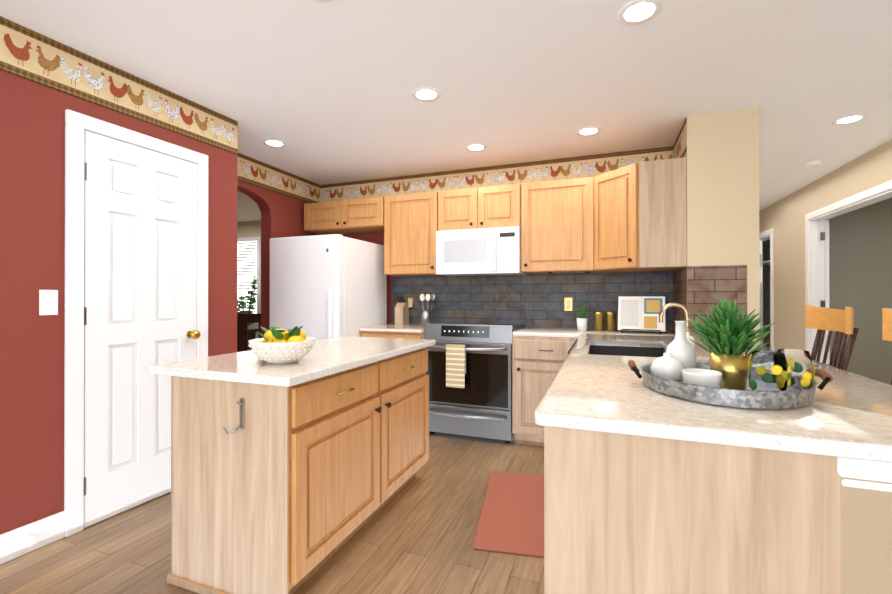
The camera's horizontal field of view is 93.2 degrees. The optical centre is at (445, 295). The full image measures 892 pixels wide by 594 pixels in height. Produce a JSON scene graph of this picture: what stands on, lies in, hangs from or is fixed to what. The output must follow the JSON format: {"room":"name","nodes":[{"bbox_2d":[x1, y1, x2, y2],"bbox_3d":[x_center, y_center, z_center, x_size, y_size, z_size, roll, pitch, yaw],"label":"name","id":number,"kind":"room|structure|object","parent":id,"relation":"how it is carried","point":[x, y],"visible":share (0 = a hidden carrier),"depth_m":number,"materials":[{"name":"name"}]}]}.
{"room":"kitchen","nodes":[
{"label":"kitchen","id":0,"kind":"room"},
{"bbox_2d":[0,70,39,534],"bbox_3d":[-3.430,-0.022,2.572,3.200,2.440,0.120,0,0,24],"label":"wall","id":1,"kind":"structure","parent":0,"point":[32,196],"depth_m":1.94,"materials":[{"name":"red paint"}]},
{"bbox_2d":[0,534,1,564],"bbox_3d":[-3.451,1.132,2.505,3.214,0.130,0.014,0,0,24],"label":"baseboard","id":2,"kind":"structure","parent":1,"relation":"attached to","point":[1,534],"depth_m":1.87,"materials":[{"name":"white wood"}]},
{"bbox_2d":[0,16,3,70],"bbox_3d":[-3.451,-1.122,2.531,3.207,0.240,0.030,0,0,24],"label":"trim","id":3,"kind":"structure","parent":1,"relation":"attached to","point":[1,18],"depth_m":1.88,"materials":[{"name":"paper"}]},
{"bbox_2d":[40,84,236,518],"bbox_3d":[-1.939,-0.022,2.608,0.500,2.440,1.092,0,0,24],"label":"wall","id":4,"kind":"structure","parent":0,"point":[222,164],"depth_m":2.08,"materials":[{"name":"red paint"}]},
{"bbox_2d":[39,290,57,314],"bbox_3d":[-1.914,0.035,2.032,0.010,0.122,0.071,0,0,24],"label":"switch plate","id":5,"kind":"object","parent":4,"relation":"attached to","point":[48,302],"visible":1,"depth_m":2.03,"materials":[{"name":"white plastic"}]},
{"bbox_2d":[4,18,237,154],"bbox_3d":[-1.745,-1.123,2.459,0.030,0.240,1.219,0,0,24],"label":"wallpaper border","id":6,"kind":"structure","parent":4,"relation":"attached to","point":[31,55],"depth_m":2.26,"materials":[{"name":"paper"}]},
{"bbox_2d":[64,109,207,536],"bbox_3d":[-1.705,0.138,2.423,0.116,2.119,0.761,0,0,24],"label":"door","id":7,"kind":"structure","parent":4,"relation":"attached to","point":[136,261],"depth_m":2.33,"materials":[{"name":"white wood"}]},
{"bbox_2d":[0,431,543,593],"bbox_3d":[-0.087,1.226,3.691,15.000,0.050,13.000,0,0,20],"label":"floor","id":8,"kind":"structure","parent":0,"point":[416,534],"depth_m":1.96,"materials":[{"name":"brown wood"}]},
{"bbox_2d":[237,275,256,325],"bbox_3d":[-3.148,0.449,6.664,0.407,1.520,0.350,0,0,20],"label":"plant","id":9,"kind":"object","parent":8,"relation":"on","point":[250,298],"visible":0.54,"depth_m":6.66,"materials":[{"name":"green plant"}]},
{"bbox_2d":[237,313,260,351],"bbox_3d":[-2.306,0.704,4.839,0.440,1.000,0.440,0,0,-15],"label":"dining chair","id":10,"kind":"object","parent":8,"relation":"on","point":[243,320],"visible":0.12,"depth_m":4.64,"materials":[{"name":"brown wood"}]},
{"bbox_2d":[247,326,258,349],"bbox_3d":[-2.807,0.832,5.986,0.600,0.750,0.500,0,0,20],"label":"dining table","id":11,"kind":"object","parent":8,"relation":"on","point":[251,332],"visible":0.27,"depth_m":5.71,"materials":[{"name":"brown wood"}]},
{"bbox_2d":[151,344,434,593],"bbox_3d":[-0.625,0.761,2.234,0.665,0.870,1.350,0,0,20],"label":"kitchen island","id":12,"kind":"object","parent":8,"relation":"on","point":[290,478],"depth_m":1.69,"materials":[{"name":"brown wood"}]},
{"bbox_2d":[147,336,434,383],"bbox_3d":[-0.650,0.309,2.262,0.725,0.034,1.396,0,0,20],"label":"island countertop","id":13,"kind":"structure","parent":12,"relation":"on","point":[327,355],"depth_m":1.85,"materials":[{"name":"beige stone"}]},
{"bbox_2d":[248,326,314,363],"bbox_3d":[-0.708,0.210,1.827,0.272,0.160,0.272,0,0,20],"label":"lemon bowl","id":14,"kind":"object","parent":13,"relation":"on","point":[275,345],"visible":1,"depth_m":1.75,"materials":[{"name":"white ceramic"}]},
{"bbox_2d":[269,234,386,339],"bbox_3d":[-1.105,0.344,4.025,0.740,1.715,0.890,0,0,20],"label":"fridge","id":15,"kind":"object","parent":8,"relation":"on","point":[327,286],"visible":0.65,"depth_m":3.68,"materials":[{"name":"white painted metal"}]},
{"bbox_2d":[359,323,423,338],"bbox_3d":[-0.388,0.747,3.991,0.623,0.910,0.664,0,0,20],"label":"countertop","id":16,"kind":"structure","parent":8,"relation":"on","point":[407,331],"depth_m":3.74,"materials":[{"name":"white stone"}]},
{"bbox_2d":[395,296,408,324],"bbox_3d":[-0.437,0.149,4.187,0.090,0.285,0.140,0,0,20],"label":"knife block","id":17,"kind":"object","parent":16,"relation":"on","point":[401,313],"visible":1,"depth_m":4.13,"materials":[{"name":"brown wood"}]},
{"bbox_2d":[420,294,435,325],"bbox_3d":[-0.188,0.138,4.094,0.152,0.306,0.104,0,0,20],"label":"utensil crock","id":18,"kind":"object","parent":16,"relation":"on","point":[425,316],"visible":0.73,"depth_m":4.06,"materials":[{"name":"silver metal"}]},
{"bbox_2d":[424,323,524,442],"bbox_3d":[0.255,0.722,3.722,0.768,0.958,0.686,0,0,20],"label":"range","id":19,"kind":"object","parent":8,"relation":"on","point":[469,372],"visible":0.73,"depth_m":3.45,"materials":[{"name":"silver metal"}]},
{"bbox_2d":[446,344,465,387],"bbox_3d":[0.081,0.578,3.442,0.160,0.345,0.040,0,0,20],"label":"towel","id":20,"kind":"object","parent":19,"relation":"hanging from","point":[455,354],"depth_m":3.42,"materials":[{"name":"beige fabric"}]},
{"bbox_2d":[473,471,543,557],"bbox_3d":[0.419,1.191,2.371,0.420,0.012,0.880,0,0,11],"label":"rug","id":21,"kind":"object","parent":8,"relation":"on","point":[511,520],"visible":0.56,"depth_m":2.26,"materials":[{"name":"red fabric"}]},
{"bbox_2d":[512,334,575,445],"bbox_3d":[0.885,0.763,3.533,0.543,0.875,0.633,0,0,20],"label":"base cabinet","id":22,"kind":"object","parent":8,"relation":"on","point":[535,357],"depth_m":3.29,"materials":[{"name":"brown wood"}]},
{"bbox_2d":[513,327,655,337],"bbox_3d":[1.208,0.307,3.426,1.222,0.035,0.610,0,0,20],"label":"countertop","id":23,"kind":"structure","parent":22,"relation":"on","point":[526,330],"depth_m":3.37,"materials":[{"name":"beige stone"}]},
{"bbox_2d":[576,302,589,330],"bbox_3d":[1.123,0.168,3.462,0.116,0.243,0.107,0,0,20],"label":"plant pot","id":24,"kind":"object","parent":23,"relation":"on","point":[581,323],"visible":1,"depth_m":3.44,"materials":[{"name":"white ceramic"}]},
{"bbox_2d":[593,311,615,331],"bbox_3d":[1.288,0.210,3.416,0.174,0.158,0.084,0,0,20],"label":"canisters","id":25,"kind":"object","parent":23,"relation":"on","point":[599,320],"visible":1,"depth_m":3.39,"materials":[{"name":"gold metal"}]},
{"bbox_2d":[618,296,665,334],"bbox_3d":[1.494,0.149,3.226,0.330,0.279,0.195,0,0,26],"label":"cookbook","id":26,"kind":"object","parent":23,"relation":"on","point":[638,313],"visible":1,"depth_m":3.23,"materials":[{"name":"white paper"}]},
{"bbox_2d":[536,426,855,593],"bbox_3d":[1.018,0.759,2.289,0.582,0.875,2.871,0,0,20],"label":"base cabinet","id":27,"kind":"object","parent":8,"relation":"on","point":[647,490],"depth_m":0.94,"materials":[{"name":"brown wood"}]},
{"bbox_2d":[528,334,891,465],"bbox_3d":[1.090,0.303,1.923,1.030,0.035,2.289,0,0,20],"label":"countertop","id":28,"kind":"structure","parent":27,"relation":"on","point":[594,389],"depth_m":1.03,"materials":[{"name":"beige stone"}]},
{"bbox_2d":[589,345,665,356],"bbox_3d":[1.006,0.419,2.315,0.434,0.193,0.764,0,0,20],"label":"sink","id":29,"kind":"object","parent":28,"relation":"in","point":[619,350],"depth_m":2.66,"materials":[{"name":"grey metal"}]},
{"bbox_2d":[656,302,695,345],"bbox_3d":[1.301,0.164,2.399,0.168,0.246,0.116,0,0,20],"label":"faucet","id":30,"kind":"object","parent":28,"relation":"on","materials":[{"name":"gold metal"}]},
{"bbox_2d":[686,326,694,347],"bbox_3d":[0.984,0.206,1.726,0.064,0.158,0.064,0,0,20],"label":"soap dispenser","id":31,"kind":"object","parent":28,"relation":"on","point":[688,336],"visible":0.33,"depth_m":1.70,"materials":[{"name":"white ceramic"}]},
{"bbox_2d":[628,298,832,408],"bbox_3d":[0.824,0.145,1.268,0.510,0.277,0.498,0,0,20],"label":"tray","id":32,"kind":"object","parent":28,"relation":"on","point":[730,373],"visible":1,"depth_m":1.19,"materials":[{"name":"grey metal"}]},
{"bbox_2d":[666,321,695,368],"bbox_3d":[0.803,0.183,1.442,0.092,0.190,0.092,0,0,20],"label":"vase","id":33,"kind":"object","parent":32,"relation":"on","point":[680,348],"depth_m":1.41,"materials":[{"name":"white ceramic"}]},
{"bbox_2d":[805,305,858,370],"bbox_3d":[1.812,0.626,2.238,0.489,1.142,0.442,0,0,20],"label":"stool","id":34,"kind":"object","parent":8,"relation":"on","point":[821,320],"visible":0.23,"depth_m":2.19,"materials":[{"name":"brown wood"}]},
{"bbox_2d":[882,308,891,384],"bbox_3d":[1.568,0.624,1.582,0.489,1.142,0.442,0,0,20],"label":"stool","id":35,"kind":"object","parent":8,"relation":"on","point":[887,324],"visible":0.02,"depth_m":1.71,"materials":[{"name":"brown wood"}]},
{"bbox_2d":[237,180,320,338],"bbox_3d":[-1.775,-0.019,3.918,0.120,2.440,1.740,0,0,20],"label":"wall","id":36,"kind":"structure","parent":0,"point":[282,215],"depth_m":4.06,"materials":[{"name":"red paint"}]},
{"bbox_2d":[237,237,260,312],"bbox_3d":[-3.577,-0.280,7.103,1.120,1.360,0.050,0,0,20],"label":"dining room window","id":37,"kind":"structure","parent":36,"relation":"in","point":[248,258],"depth_m":6.97,"materials":[{"name":"white"}]},
{"bbox_2d":[237,153,320,202],"bbox_3d":[-1.697,-1.119,3.913,0.028,0.240,1.680,0,0,20],"label":"trim","id":38,"kind":"structure","parent":36,"relation":"attached to","point":[252,171],"depth_m":4.08,"materials":[{"name":"paper"}]},
{"bbox_2d":[0,0,891,221],"bbox_3d":[-0.087,-1.264,3.698,15.000,0.050,13.000,0,0,20],"label":"ceiling","id":39,"kind":"structure","parent":0,"point":[323,91],"depth_m":2.35,"materials":[{"name":"white paint"}]},
{"bbox_2d":[262,139,286,147],"bbox_3d":[-1.396,-1.236,3.431,0.183,0.007,0.183,0,0,-4],"label":"recessed light","id":40,"kind":"object","parent":39,"relation":"in","point":[269,142],"depth_m":3.43,"materials":[{"name":"white"}]},
{"bbox_2d":[312,0,332,2],"bbox_3d":[-0.519,-1.241,1.697,0.183,0.007,0.183,0,0,11],"label":"recessed light","id":41,"kind":"object","parent":39,"relation":"in","point":[321,1],"depth_m":1.78,"materials":[{"name":"white"}]},
{"bbox_2d":[412,87,440,101],"bbox_3d":[-0.121,-1.239,2.606,0.183,0.007,0.183,0,0,11],"label":"recessed light","id":42,"kind":"object","parent":39,"relation":"in","point":[425,94],"depth_m":2.60,"materials":[{"name":"white"}]},
{"bbox_2d":[465,143,486,151],"bbox_3d":[0.251,-1.236,3.532,0.183,0.007,0.183,0,0,11],"label":"recessed light","id":43,"kind":"object","parent":39,"relation":"in","point":[475,147],"depth_m":3.53,"materials":[{"name":"white"}]},
{"bbox_2d":[576,126,601,135],"bbox_3d":[1.078,-1.237,3.187,0.183,0.007,0.183,0,0,-19],"label":"recessed light","id":44,"kind":"object","parent":39,"relation":"in","point":[591,130],"depth_m":3.18,"materials":[{"name":"white"}]},
{"bbox_2d":[617,0,662,25],"bbox_3d":[0.848,-1.241,1.848,0.183,0.007,0.183,0,0,-19],"label":"recessed light","id":45,"kind":"object","parent":39,"relation":"in","point":[634,12],"depth_m":1.84,"materials":[{"name":"white"}]},
{"bbox_2d":[805,160,823,167],"bbox_3d":[3.437,-1.221,3.932,0.130,0.035,0.130,0,0,20],"label":"smoke detector","id":46,"kind":"object","parent":39,"relation":"attached to","point":[815,164],"visible":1,"depth_m":3.91,"materials":[{"name":"white plastic"}]},
{"bbox_2d":[832,114,866,124],"bbox_3d":[2.846,-1.238,2.976,0.183,0.007,0.183,0,0,11],"label":"recessed light","id":47,"kind":"object","parent":39,"relation":"in","point":[854,118],"depth_m":2.97,"materials":[{"name":"white"}]},
{"bbox_2d":[341,231,605,328],"bbox_3d":[0.201,-0.018,4.195,3.630,2.440,0.120,0,0,20],"label":"wall","id":48,"kind":"structure","parent":0,"point":[373,237],"depth_m":4.47,"materials":[{"name":"red"}]},
{"bbox_2d":[304,200,355,234],"bbox_3d":[-1.176,-0.815,4.460,0.532,0.284,0.343,0,0,20],"label":"upper cabinet","id":49,"kind":"object","parent":48,"relation":"attached to","point":[323,218],"depth_m":4.31,"materials":[{"name":"brown wood"}]},
{"bbox_2d":[348,197,383,232],"bbox_3d":[-0.792,-0.816,4.317,0.532,0.284,0.343,0,0,20],"label":"upper cabinet","id":50,"kind":"object","parent":48,"relation":"attached to","point":[365,215],"depth_m":4.14,"materials":[{"name":"brown wood"}]},
{"bbox_2d":[380,191,439,275],"bbox_3d":[-0.279,-0.578,4.125,0.554,0.760,0.343,0,0,20],"label":"upper cabinet","id":51,"kind":"object","parent":48,"relation":"attached to","point":[411,221],"depth_m":3.96,"materials":[{"name":"brown wood"}]},
{"bbox_2d":[440,187,483,230],"bbox_3d":[0.190,-0.772,3.951,0.440,0.373,0.343,0,0,20],"label":"upper cabinet","id":52,"kind":"object","parent":48,"relation":"attached to","point":[460,209],"depth_m":3.79,"materials":[{"name":"brown wood"}]},
{"bbox_2d":[436,226,526,275],"bbox_3d":[0.324,-0.385,3.853,0.756,0.393,0.432,0,0,20],"label":"microwave","id":53,"kind":"object","parent":52,"relation":"attached to","point":[482,252],"visible":0.96,"depth_m":3.67,"materials":[{"name":"white plastic"},{"name":"glass"}]},
{"bbox_2d":[321,147,668,201],"bbox_3d":[0.236,-1.118,4.105,3.520,0.240,0.029,0,0,20],"label":"wallpaper border","id":54,"kind":"structure","parent":48,"relation":"attached to","point":[599,164],"depth_m":4.04,"materials":[{"name":"paper"}]},
{"bbox_2d":[484,184,519,227],"bbox_3d":[0.488,-0.772,3.840,0.440,0.373,0.343,0,0,20],"label":"upper cabinet","id":55,"kind":"object","parent":48,"relation":"attached to","point":[501,203],"depth_m":3.66,"materials":[{"name":"brown wood"}]},
{"bbox_2d":[520,178,583,273],"bbox_3d":[0.990,-0.579,3.641,0.630,0.760,0.364,0,0,20],"label":"upper cabinet","id":56,"kind":"object","parent":48,"relation":"attached to","point":[551,212],"depth_m":3.51,"materials":[{"name":"brown wood"}]},
{"bbox_2d":[392,265,746,336],"bbox_3d":[0.720,0.045,3.610,2.970,0.490,0.614,0,0,20],"label":"tile backsplash","id":57,"kind":"structure","parent":48,"relation":"attached to","point":[532,300],"depth_m":3.82,"materials":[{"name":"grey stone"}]},
{"bbox_2d":[408,297,413,308],"bbox_3d":[-0.362,0.082,4.331,0.070,0.120,0.009,0,0,20],"label":"electrical outlet plate","id":58,"kind":"object","parent":57,"relation":"attached to","point":[410,299],"depth_m":4.33,"materials":[{"name":"gold metal"}]},
{"bbox_2d":[564,298,572,310],"bbox_3d":[1.100,0.081,3.786,0.070,0.120,0.009,0,0,20],"label":"electrical outlet plate","id":59,"kind":"object","parent":57,"relation":"attached to","point":[568,304],"depth_m":3.78,"materials":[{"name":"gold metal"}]},
{"bbox_2d":[673,108,764,344],"bbox_3d":[2.872,-0.014,5.537,0.420,2.440,5.720,0,0,20],"label":"wall","id":60,"kind":"structure","parent":0,"point":[728,221],"depth_m":2.85,"materials":[{"name":"beige paint"}]},
{"bbox_2d":[584,162,639,272],"bbox_3d":[1.269,-0.580,3.242,0.376,0.760,0.318,0,0,20],"label":"upper cabinet","id":61,"kind":"object","parent":60,"relation":"attached to","point":[631,217],"depth_m":3.23,"materials":[{"name":"brown wood"}]},
{"bbox_2d":[669,117,686,158],"bbox_3d":[1.773,-1.121,3.207,0.008,0.240,0.580,0,0,20],"label":"trim","id":62,"kind":"structure","parent":60,"relation":"attached to","point":[678,150],"depth_m":3.16,"materials":[{"name":"paper"}]},
{"bbox_2d":[759,241,761,282],"bbox_3d":[2.101,-0.222,2.837,0.020,0.280,0.080,0,0,20],"label":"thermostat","id":63,"kind":"object","parent":60,"relation":"attached to","point":[760,253],"visible":0.29,"depth_m":2.80,"materials":[{"name":"white"}]},
{"bbox_2d":[765,139,891,384],"bbox_3d":[3.268,-0.023,2.445,0.120,2.440,13.000,0,0,20],"label":"wall","id":64,"kind":"structure","parent":0,"point":[860,240],"depth_m":5.14,"materials":[{"name":"beige paint"}]},
{"bbox_2d":[759,180,891,362],"bbox_3d":[4.378,0.140,1.497,2.898,2.110,12.000,0,0,20],"label":"trim","id":65,"kind":"structure","parent":64,"relation":"attached to","point":[814,261],"depth_m":4.63,"materials":[{"name":"white painted wood"}]},
{"bbox_2d":[825,220,829,364],"bbox_3d":[4.294,0.189,4.954,0.035,2.010,0.760,0,0,20],"label":"door leaf","id":66,"kind":"structure","parent":64,"relation":"in","point":[827,271],"depth_m":4.60,"materials":[{"name":"white wood"}]}
]}

